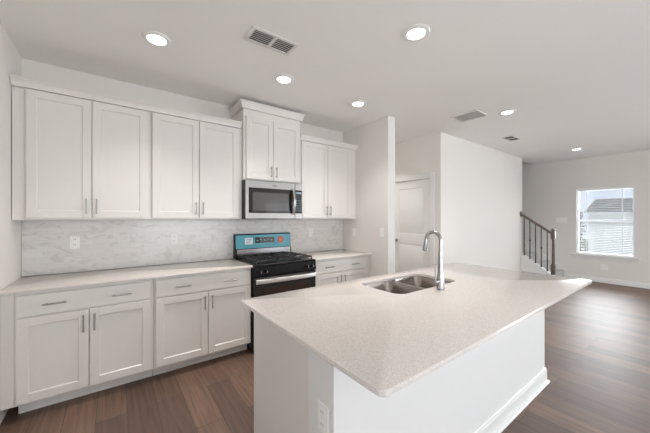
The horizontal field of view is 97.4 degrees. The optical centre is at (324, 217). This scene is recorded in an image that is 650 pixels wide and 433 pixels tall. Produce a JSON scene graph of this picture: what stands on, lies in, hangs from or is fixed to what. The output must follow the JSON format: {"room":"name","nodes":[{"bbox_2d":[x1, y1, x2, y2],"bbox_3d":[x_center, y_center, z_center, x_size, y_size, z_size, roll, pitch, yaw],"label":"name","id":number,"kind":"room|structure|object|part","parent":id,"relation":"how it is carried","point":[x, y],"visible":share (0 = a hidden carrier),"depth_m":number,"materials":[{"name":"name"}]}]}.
{"room":"kitchen","nodes":[
{"label":"kitchen","id":0,"kind":"room"},
{"bbox_2d":[0,22,20,423],"bbox_3d":[-0.348,0.036,-0.663,0.120,2.740,7.750,0,0,-37],"label":"wall","id":1,"kind":"structure","parent":0,"point":[10,59],"depth_m":2.07,"materials":[{"name":"paint"}]},
{"bbox_2d":[21,58,342,276],"bbox_3d":[-1.163,0.036,3.476,3.505,2.740,0.130,0,0,-37],"label":"wall","id":2,"kind":"structure","parent":0,"point":[104,244],"depth_m":2.88,"materials":[{"name":"tile"}]},
{"bbox_2d":[69,236,79,248],"bbox_3d":[-2.259,0.223,2.576,0.070,0.115,0.008,0,0,-37],"label":"wall outlet","id":3,"kind":"object","parent":2,"relation":"attached to","point":[74,241],"visible":1,"depth_m":2.57,"materials":[{"name":"white plastic"}]},
{"bbox_2d":[12,86,150,219],"bbox_3d":[-2.062,-0.485,2.506,0.896,1.007,0.354,0,0,-37],"label":"upper cabinet","id":4,"kind":"object","parent":2,"relation":"attached to","point":[73,158],"visible":1,"depth_m":2.36,"materials":[{"name":"paint"}]},
{"bbox_3d":[-2.126,-0.490,2.295,0.386,0.985,0.020,0,0,-37],"label":"door","id":5,"kind":"part","parent":4,"relation":"part of","materials":[{"name":"paint"}]},
{"bbox_3d":[-1.925,-0.093,2.409,0.012,0.128,0.036,0,0,-37],"label":"handle","id":6,"kind":"part","parent":4,"relation":"part of","materials":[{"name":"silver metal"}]},
{"bbox_3d":[-1.807,-0.490,2.532,0.396,0.985,0.020,0,0,-37],"label":"door","id":7,"kind":"part","parent":4,"relation":"part of","materials":[{"name":"paint"}]},
{"bbox_2d":[9,74,241,128],"bbox_3d":[-1.629,-1.021,2.637,1.749,0.062,0.055,0,0,-37],"label":"crown molding","id":8,"kind":"structure","parent":4,"relation":"attached to","point":[18,81],"depth_m":2.48,"materials":[{"name":"paint"}]},
{"bbox_2d":[170,233,177,243],"bbox_3d":[-1.615,0.226,3.055,0.070,0.115,0.008,0,0,-37],"label":"wall outlet","id":9,"kind":"object","parent":2,"relation":"attached to","point":[173,236],"visible":1,"depth_m":3.05,"materials":[{"name":"white plastic"}]},
{"bbox_2d":[151,112,241,219],"bbox_3d":[-1.351,-0.485,3.034,0.868,1.007,0.354,0,0,-37],"label":"upper cabinet","id":10,"kind":"object","parent":2,"relation":"attached to","point":[196,166],"visible":0.97,"depth_m":2.89,"materials":[{"name":"paint"}]},
{"bbox_3d":[-1.452,-0.490,2.795,0.406,0.985,0.020,0,0,-37],"label":"door","id":11,"kind":"part","parent":10,"relation":"part of","materials":[{"name":"paint"}]},
{"bbox_3d":[-1.122,-0.490,3.040,0.403,0.985,0.020,0,0,-37],"label":"door","id":12,"kind":"part","parent":10,"relation":"part of","materials":[{"name":"paint"}]},
{"bbox_2d":[233,108,299,183],"bbox_3d":[-0.697,-0.819,3.501,0.735,0.790,0.405,0,0,-37],"label":"upper cabinet","id":13,"kind":"object","parent":2,"relation":"attached to","point":[270,143],"visible":0.98,"depth_m":3.33,"materials":[{"name":"paint"}]},
{"bbox_3d":[-0.746,-0.782,3.269,0.325,0.693,0.020,0,0,-37],"label":"door","id":14,"kind":"part","parent":13,"relation":"part of","materials":[{"name":"paint"}]},
{"bbox_2d":[229,99,304,121],"bbox_3d":[-0.699,-1.254,3.504,0.824,0.080,0.390,0,0,-37],"label":"crown molding","id":15,"kind":"structure","parent":13,"relation":"on","point":[242,103],"depth_m":3.32,"materials":[{"name":"paint"}]},
{"bbox_2d":[242,179,301,218],"bbox_3d":[-0.675,-0.200,3.472,0.734,0.441,0.456,0,0,-37],"label":"microwave","id":16,"kind":"object","parent":13,"relation":"attached to","point":[260,199],"visible":0.98,"depth_m":3.30,"materials":[{"name":"silver metal"}]},
{"bbox_3d":[-0.374,-0.194,3.449,0.034,0.313,0.059,0,0,-37],"label":"handle","id":17,"kind":"part","parent":16,"relation":"part of","materials":[{"name":"silver metal"}]},
{"bbox_3d":[-0.330,-0.193,3.526,0.099,0.277,0.011,0,0,-37],"label":"control panel","id":18,"kind":"part","parent":16,"relation":"part of","materials":[{"name":"black glass"}]},
{"bbox_3d":[-0.468,-0.782,3.475,0.354,0.693,0.020,0,0,-37],"label":"door","id":19,"kind":"part","parent":13,"relation":"part of","materials":[{"name":"paint"}]},
{"bbox_2d":[308,229,312,236],"bbox_3d":[-0.208,0.216,4.099,0.070,0.115,0.008,0,0,-37],"label":"wall outlet","id":20,"kind":"object","parent":2,"relation":"attached to","point":[310,231],"visible":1,"depth_m":4.09,"materials":[{"name":"white plastic"}]},
{"bbox_2d":[300,140,355,218],"bbox_3d":[-0.011,-0.485,4.028,0.988,1.007,0.354,0,0,-37],"label":"upper cabinet","id":21,"kind":"object","parent":2,"relation":"attached to","point":[327,173],"visible":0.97,"depth_m":3.88,"materials":[{"name":"paint"}]},
{"bbox_3d":[-0.134,-0.490,3.773,0.414,0.985,0.020,0,0,-37],"label":"door","id":22,"kind":"part","parent":21,"relation":"part of","materials":[{"name":"paint"}]},
{"bbox_2d":[300,134,358,150],"bbox_3d":[0.081,-1.021,3.905,0.988,0.062,0.055,0,0,-37],"label":"crown molding","id":23,"kind":"structure","parent":21,"relation":"attached to","point":[303,137],"depth_m":3.86,"materials":[{"name":"paint"}]},
{"bbox_3d":[0.205,-0.490,4.025,0.418,0.985,0.020,0,0,-37],"label":"door","id":24,"kind":"part","parent":21,"relation":"part of","materials":[{"name":"paint"}]},
{"bbox_2d":[0,0,649,164],"bbox_3d":[2.661,-1.404,3.021,9.345,0.140,10.320,0,0,-37],"label":"ceiling","id":25,"kind":"structure","parent":0,"point":[574,73],"depth_m":2.42,"materials":[{"name":"paint"}]},
{"bbox_2d":[142,30,170,46],"bbox_3d":[-1.254,-1.323,2.130,0.192,0.022,0.192,0,0,-37],"label":"recessed light","id":26,"kind":"object","parent":25,"relation":"in","point":[155,38],"visible":1,"depth_m":2.10,"materials":[{"name":"white paint"}]},
{"bbox_2d":[147,35,165,45],"bbox_3d":[-1.254,-1.323,2.130,0.122,0.021,0.122,0,0,-37],"label":"diffuser","id":27,"kind":"object","parent":26,"relation":"attached to","point":[157,40],"depth_m":2.12,"materials":[{"name":"white"}]},
{"bbox_2d":[244,26,298,55],"bbox_3d":[-0.401,-1.329,2.162,0.370,0.010,0.180,0,0,-37],"label":"ceiling vent","id":28,"kind":"object","parent":25,"relation":"in","point":[256,35],"visible":1,"depth_m":2.15,"materials":[{"name":"white metal"}]},
{"bbox_2d":[274,74,293,83],"bbox_3d":[-0.395,-1.323,2.745,0.192,0.022,0.192,0,0,-37],"label":"recessed light","id":29,"kind":"object","parent":25,"relation":"in","point":[280,78],"visible":1,"depth_m":2.72,"materials":[{"name":"white"}]},
{"bbox_2d":[277,77,289,82],"bbox_3d":[-0.395,-1.323,2.745,0.122,0.021,0.122,0,0,-37],"label":"diffuser","id":30,"kind":"object","parent":29,"relation":"attached to","point":[279,79],"depth_m":2.73,"materials":[{"name":"white plastic"}]},
{"bbox_2d":[350,100,365,106],"bbox_3d":[0.386,-1.323,3.335,0.192,0.022,0.192,0,0,-37],"label":"recessed light","id":31,"kind":"object","parent":25,"relation":"in","point":[357,103],"visible":1,"depth_m":3.30,"materials":[{"name":"white plastic"}]},
{"bbox_2d":[353,102,362,106],"bbox_3d":[0.386,-1.323,3.335,0.122,0.021,0.122,0,0,-37],"label":"diffuser","id":32,"kind":"object","parent":31,"relation":"attached to","point":[355,104],"depth_m":3.31,"materials":[{"name":"white plastic"}]},
{"bbox_2d":[402,24,429,41],"bbox_3d":[0.657,-1.323,2.061,0.192,0.022,0.192,0,0,-37],"label":"recessed light","id":33,"kind":"object","parent":25,"relation":"in","point":[416,32],"visible":1,"depth_m":2.04,"materials":[{"name":"white"}]},
{"bbox_2d":[407,28,424,39],"bbox_3d":[0.657,-1.323,2.061,0.122,0.021,0.122,0,0,-37],"label":"diffuser","id":34,"kind":"object","parent":33,"relation":"attached to","point":[413,33],"depth_m":2.05,"materials":[{"name":"white plastic"}]},
{"bbox_2d":[450,110,487,121],"bbox_3d":[1.888,-1.329,3.748,0.300,0.010,0.350,0,0,-37],"label":"ceiling vent","id":35,"kind":"object","parent":25,"relation":"in","point":[474,114],"visible":1,"depth_m":3.74,"materials":[{"name":"white metal"}]},
{"bbox_2d":[498,109,515,114],"bbox_3d":[2.299,-1.323,3.603,0.192,0.022,0.192,0,0,-37],"label":"recessed light","id":36,"kind":"object","parent":25,"relation":"in","point":[508,111],"visible":1,"depth_m":3.57,"materials":[{"name":"white"}]},
{"bbox_2d":[502,111,512,114],"bbox_3d":[2.299,-1.323,3.603,0.122,0.021,0.122,0,0,-37],"label":"diffuser","id":37,"kind":"object","parent":36,"relation":"attached to","point":[503,112],"depth_m":3.58,"materials":[{"name":"white"}]},
{"bbox_2d":[502,135,519,140],"bbox_3d":[3.129,-1.329,4.794,0.340,0.010,0.160,0,0,-37],"label":"ceiling vent","id":38,"kind":"object","parent":25,"relation":"in","point":[509,138],"visible":1,"depth_m":4.79,"materials":[{"name":"white metal"}]},
{"bbox_2d":[0,281,649,432],"bbox_3d":[2.661,1.466,3.021,9.345,0.120,10.320,0,0,-37],"label":"floor","id":39,"kind":"structure","parent":0,"point":[597,337],"depth_m":2.30,"materials":[{"name":"brown wood"}]},
{"bbox_2d":[0,278,153,413],"bbox_3d":[-1.984,0.961,2.396,0.890,0.890,0.644,0,0,-37],"label":"base cabinet","id":40,"kind":"object","parent":39,"relation":"on","point":[64,344],"visible":0.96,"depth_m":2.13,"materials":[{"name":"paint"}]},
{"bbox_3d":[-1.960,0.991,2.070,0.383,0.586,0.020,0,0,-37],"label":"door","id":41,"kind":"part","parent":40,"relation":"part of","materials":[{"name":"paint"}]},
{"bbox_3d":[-1.939,0.614,2.050,0.128,0.012,0.036,0,0,-37],"label":"handle","id":42,"kind":"part","parent":40,"relation":"part of","materials":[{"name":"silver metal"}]},
{"bbox_3d":[-1.813,0.793,2.143,0.012,0.128,0.036,0,0,-37],"label":"handle","id":43,"kind":"part","parent":40,"relation":"part of","materials":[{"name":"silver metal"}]},
{"bbox_3d":[-1.798,0.612,2.190,0.787,0.144,0.020,0,0,-37],"label":"drawer","id":44,"kind":"part","parent":40,"relation":"part of","materials":[{"name":"paint"}]},
{"bbox_3d":[-1.761,0.793,2.183,0.012,0.128,0.036,0,0,-37],"label":"handle","id":45,"kind":"part","parent":40,"relation":"part of","materials":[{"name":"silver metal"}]},
{"bbox_3d":[-1.642,0.991,2.306,0.398,0.586,0.020,0,0,-37],"label":"door","id":46,"kind":"part","parent":40,"relation":"part of","materials":[{"name":"paint"}]},
{"bbox_3d":[-1.623,0.614,2.285,0.128,0.012,0.036,0,0,-37],"label":"handle","id":47,"kind":"part","parent":40,"relation":"part of","materials":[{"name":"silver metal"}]},
{"bbox_2d":[0,259,252,294],"bbox_3d":[-1.634,0.503,2.657,1.768,0.022,0.624,0,0,-37],"label":"countertop","id":48,"kind":"structure","parent":40,"relation":"on","point":[24,284],"depth_m":2.43,"materials":[{"name":"stone"}]},
{"bbox_2d":[152,268,250,375],"bbox_3d":[-1.275,0.961,2.922,0.869,0.890,0.644,0,0,-37],"label":"base cabinet","id":49,"kind":"object","parent":39,"relation":"on","point":[201,317],"visible":0.97,"depth_m":2.66,"materials":[{"name":"paint"}]},
{"bbox_3d":[-1.280,0.991,2.574,0.424,0.586,0.020,0,0,-37],"label":"door","id":50,"kind":"part","parent":49,"relation":"part of","materials":[{"name":"paint"}]},
{"bbox_3d":[-1.112,0.612,2.699,0.842,0.144,0.020,0,0,-37],"label":"drawer","id":51,"kind":"part","parent":49,"relation":"part of","materials":[{"name":"paint"}]},
{"bbox_3d":[-0.940,0.991,2.827,0.412,0.586,0.020,0,0,-37],"label":"door","id":52,"kind":"part","parent":49,"relation":"part of","materials":[{"name":"paint"}]},
{"bbox_2d":[233,232,315,350],"bbox_3d":[-0.592,0.803,3.376,0.759,1.205,0.702,0,0,-37],"label":"gas range","id":53,"kind":"object","parent":39,"relation":"on","point":[273,271],"visible":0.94,"depth_m":3.24,"materials":[{"name":"black metal"}]},
{"bbox_3d":[-0.776,0.344,3.623,0.751,0.286,0.084,0,0,-37],"label":"panel","id":54,"kind":"part","parent":53,"relation":"part of","materials":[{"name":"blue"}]},
{"bbox_2d":[236,254,315,267],"bbox_3d":[-0.581,0.499,3.361,0.759,0.022,0.560,0,0,-37],"label":"cooktop","id":55,"kind":"object","parent":53,"relation":"in","point":[305,260],"depth_m":3.18,"materials":[{"name":"black metal"}]},
{"bbox_3d":[-0.420,0.559,3.144,0.759,0.094,0.040,0,0,-37],"label":"control panel","id":56,"kind":"part","parent":53,"relation":"part of","materials":[{"name":"black metal"}]},
{"bbox_3d":[-0.421,0.900,3.145,0.753,0.581,0.035,0,0,-37],"label":"oven door","id":57,"kind":"part","parent":53,"relation":"part of","materials":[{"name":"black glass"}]},
{"bbox_3d":[-0.397,0.661,3.112,0.735,0.046,0.046,0,0,-37],"label":"oven handle","id":58,"kind":"part","parent":53,"relation":"part of","materials":[{"name":"silver metal"}]},
{"bbox_2d":[315,255,368,285],"bbox_3d":[0.080,0.961,3.927,0.966,0.890,0.644,0,0,-37],"label":"base cabinet","id":59,"kind":"object","parent":39,"relation":"on","point":[329,271],"visible":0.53,"depth_m":3.67,"materials":[{"name":"paint"}]},
{"bbox_3d":[0.040,0.991,3.554,0.425,0.586,0.020,0,0,-37],"label":"door","id":60,"kind":"part","parent":59,"relation":"part of","materials":[{"name":"paint"}]},
{"bbox_2d":[298,249,371,260],"bbox_3d":[0.079,0.503,3.928,0.970,0.022,0.624,0,0,-37],"label":"countertop","id":61,"kind":"structure","parent":59,"relation":"on","point":[340,253],"depth_m":3.87,"materials":[{"name":"stone"}]},
{"bbox_3d":[0.217,0.612,3.686,0.868,0.144,0.020,0,0,-37],"label":"drawer","id":62,"kind":"part","parent":59,"relation":"part of","materials":[{"name":"paint"}]},
{"bbox_3d":[0.391,0.991,3.814,0.437,0.586,0.020,0,0,-37],"label":"door","id":63,"kind":"part","parent":59,"relation":"part of","materials":[{"name":"paint"}]},
{"bbox_2d":[254,280,549,432],"bbox_3d":[0.722,0.961,2.081,2.368,0.891,0.855,0,0,-37],"label":"kitchen island","id":64,"kind":"object","parent":39,"relation":"on","point":[484,389],"visible":0.48,"depth_m":1.55,"materials":[{"name":"paint"}]},
{"bbox_3d":[-0.237,0.961,1.499,0.018,0.891,0.645,0,0,-37],"label":"panel","id":65,"kind":"part","parent":64,"relation":"part of","materials":[{"name":"paint"}]},
{"bbox_2d":[318,399,328,432],"bbox_3d":[-0.008,0.791,1.125,0.008,0.115,0.070,0,0,-37],"label":"wall outlet","id":66,"kind":"object","parent":64,"relation":"attached to","point":[323,411],"visible":1,"depth_m":1.12,"materials":[{"name":"white plastic"}]},
{"bbox_2d":[320,407,324,418],"bbox_3d":[-0.011,0.767,1.123,0.002,0.029,0.033,0,0,-37],"label":"socket","id":67,"kind":"object","parent":66,"relation":"attached to","point":[322,409],"depth_m":1.12,"materials":[{"name":"grey plastic"}]},
{"bbox_2d":[320,419,324,430],"bbox_3d":[-0.011,0.815,1.123,0.002,0.029,0.033,0,0,-37],"label":"socket","id":68,"kind":"object","parent":66,"relation":"attached to","point":[322,421],"depth_m":1.12,"materials":[{"name":"grey plastic"}]},
{"bbox_2d":[241,262,591,396],"bbox_3d":[0.794,0.503,1.975,2.414,0.022,1.130,0,0,-37],"label":"island countertop","id":69,"kind":"structure","parent":64,"relation":"on","point":[384,341],"depth_m":1.42,"materials":[{"name":"stone"}]},
{"bbox_2d":[365,276,450,293],"bbox_3d":[0.645,0.612,2.178,0.749,0.194,0.429,0,0,-37],"label":"sink","id":70,"kind":"object","parent":69,"relation":"in","point":[410,284],"visible":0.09,"depth_m":2.30,"materials":[{"name":"silver metal"}]},
{"bbox_3d":[0.494,0.612,2.066,0.373,0.194,0.429,0,0,-37],"label":"bowl","id":71,"kind":"part","parent":70,"relation":"part of","materials":[{"name":"silver metal"}]},
{"bbox_3d":[0.796,0.612,2.290,0.373,0.194,0.429,0,0,-37],"label":"bowl","id":72,"kind":"part","parent":70,"relation":"part of","materials":[{"name":"silver metal"}]},
{"bbox_2d":[423,230,444,289],"bbox_3d":[0.742,0.290,1.987,0.098,0.403,0.168,0,0,-37],"label":"kitchen faucet","id":73,"kind":"object","parent":69,"relation":"on","point":[440,282],"visible":1,"depth_m":1.94,"materials":[{"name":"silver metal"}]},
{"bbox_3d":[0.758,0.160,1.999,0.025,0.142,0.136,0,0,-37],"label":"spout","id":74,"kind":"part","parent":73,"relation":"part of","materials":[{"name":"silver metal"}]},
{"bbox_3d":[0.755,0.378,1.928,0.049,0.133,0.026,0,0,-37],"label":"lever","id":75,"kind":"part","parent":73,"relation":"part of","materials":[{"name":"silver metal"}]},
{"bbox_3d":[0.911,1.345,1.827,2.332,0.122,0.187,0,0,-37],"label":"baseboard","id":76,"kind":"part","parent":64,"relation":"part of","materials":[{"name":"white paint"}]},
{"bbox_3d":[0.916,1.396,1.820,2.368,0.020,0.205,0,0,-37],"label":"shoe moulding","id":77,"kind":"part","parent":64,"relation":"part of","materials":[{"name":"white paint"}]},
{"bbox_2d":[521,240,566,276],"bbox_3d":[4.458,0.532,7.198,1.239,1.747,2.510,0,0,-37],"label":"staircase","id":78,"kind":"structure","parent":39,"relation":"on","point":[527,265],"depth_m":6.60,"materials":[{"name":"grey carpet"}]},
{"bbox_2d":[520,211,555,274],"bbox_3d":[4.530,0.519,6.090,0.134,1.319,0.616,0,0,-37],"label":"stair railing","id":79,"kind":"object","parent":78,"relation":"on","point":[552,232],"visible":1,"depth_m":6.04,"materials":[{"name":"brown wood"}]},
{"bbox_3d":[4.533,0.127,6.128,0.060,0.434,0.516,0,0,-37],"label":"handrail","id":80,"kind":"part","parent":79,"relation":"part of","materials":[{"name":"brown wood"}]},
{"bbox_3d":[4.708,0.700,5.891,0.084,0.957,0.084,0,0,-37],"label":"newel post","id":81,"kind":"part","parent":79,"relation":"part of","materials":[{"name":"brown wood"}]},
{"bbox_2d":[343,116,394,276],"bbox_3d":[-0.159,0.036,5.181,0.140,2.740,3.490,0,0,-37],"label":"wall","id":82,"kind":"structure","parent":0,"point":[375,153],"depth_m":3.92,"materials":[{"name":"paint"}]},
{"bbox_2d":[380,228,383,236],"bbox_3d":[0.758,0.201,3.819,0.010,0.115,0.070,0,0,-37],"label":"light switch","id":83,"kind":"object","parent":82,"relation":"attached to","point":[381,229],"visible":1,"depth_m":3.81,"materials":[{"name":"white plastic"}]},
{"bbox_2d":[395,134,433,182],"bbox_3d":[0.772,0.036,5.940,0.120,2.740,3.380,0,0,-37],"label":"wall","id":84,"kind":"structure","parent":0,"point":[414,156],"depth_m":4.82,"materials":[{"name":"paint"}]},
{"bbox_2d":[395,172,434,272],"bbox_3d":[1.464,0.344,4.903,0.105,2.125,0.930,0,0,-37],"label":"door","id":85,"kind":"structure","parent":84,"relation":"attached to","point":[414,200],"depth_m":4.86,"materials":[{"name":"white paint"}]},
{"bbox_2d":[434,132,521,270],"bbox_3d":[3.072,0.036,5.468,3.250,2.740,0.120,0,0,-37],"label":"wall partition","id":86,"kind":"structure","parent":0,"point":[478,188],"depth_m":5.13,"materials":[{"name":"paint"}]},
{"bbox_2d":[522,150,649,283],"bbox_3d":[6.338,-1.194,5.824,0.140,5.200,10.200,0,0,-37],"label":"wall","id":87,"kind":"structure","parent":0,"point":[548,189],"depth_m":6.52,"materials":[{"name":"paint"}]},
{"bbox_2d":[556,218,566,221],"bbox_3d":[5.572,0.057,6.729,0.010,0.072,0.187,0,0,-37],"label":"light switch","id":88,"kind":"object","parent":87,"relation":"attached to","point":[557,219],"visible":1,"depth_m":6.72,"materials":[{"name":"white plastic"}]},
{"bbox_2d":[601,264,607,269],"bbox_3d":[6.008,1.066,6.143,0.008,0.115,0.116,0,0,-37],"label":"wall outlet","id":89,"kind":"object","parent":87,"relation":"attached to","point":[603,266],"visible":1,"depth_m":6.14,"materials":[{"name":"white plastic"}]},
{"bbox_2d":[571,185,639,262],"bbox_3d":[6.034,0.126,6.182,0.170,1.570,1.077,0,0,-37],"label":"window","id":90,"kind":"structure","parent":87,"relation":"in","point":[583,255],"depth_m":6.16,"materials":[{"name":"white plastic"}]},
{"bbox_2d":[577,186,633,256],"bbox_3d":[6.033,0.081,6.175,0.044,1.447,0.877,0,0,-37],"label":"window blind","id":91,"kind":"object","parent":90,"relation":"attached to","point":[625,187],"visible":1,"depth_m":6.12,"materials":[{"name":"white plastic"}]},
{"bbox_3d":[5.850,0.093,6.386,0.002,1.385,0.008,0,0,-37],"label":"ladder cord","id":92,"kind":"part","parent":91,"relation":"part of","materials":[{"name":"white fabric"}]},
{"bbox_3d":[6.033,-0.621,6.175,0.044,0.044,0.877,0,0,-37],"label":"head rail","id":93,"kind":"part","parent":91,"relation":"part of","materials":[{"name":"white plastic"}]},
{"bbox_3d":[6.033,0.795,6.175,0.040,0.018,0.877,0,0,-37],"label":"rail","id":94,"kind":"part","parent":91,"relation":"part of","materials":[{"name":"white plastic"}]},
{"bbox_3d":[6.182,0.093,5.939,0.002,1.385,0.008,0,0,-37],"label":"ladder cord","id":95,"kind":"part","parent":91,"relation":"part of","materials":[{"name":"white fabric"}]},
{"bbox_3d":[6.085,0.079,6.214,0.040,0.044,0.847,0,0,-37],"label":"meeting rail","id":96,"kind":"part","parent":90,"relation":"part of","materials":[{"name":"white plastic"}]},
{"bbox_2d":[568,274,649,288],"bbox_3d":[7.471,1.353,4.168,0.014,0.105,6.150,0,0,-37],"label":"baseboard","id":97,"kind":"structure","parent":87,"relation":"attached to","point":[594,279],"depth_m":6.03,"materials":[{"name":"white paint"}]},
{"label":"outside","id":98,"kind":"structure","parent":0,"visible":0},
{"bbox_2d":[581,239,587,251],"bbox_3d":[28.820,4.106,27.615,60.800,0.200,90.000,0,0,-37],"label":"lawn","id":99,"kind":"structure","parent":98,"point":[582,249],"depth_m":40.30,"materials":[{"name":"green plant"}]},
{"bbox_2d":[579,212,585,251],"bbox_3d":[18.346,1.787,20.569,0.859,4.441,0.895,0,0,-37],"label":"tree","id":100,"kind":"object","parent":99,"relation":"on","point":[581,226],"visible":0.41,"depth_m":20.50,"materials":[{"name":"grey plant"}]},
{"bbox_2d":[584,198,632,254],"bbox_3d":[24.563,1.251,19.910,3.660,5.510,9.140,0,0,-37],"label":"neighbouring house","id":101,"kind":"structure","parent":99,"relation":"on","point":[603,213],"depth_m":21.56,"materials":[{"name":"white"}]}
]}

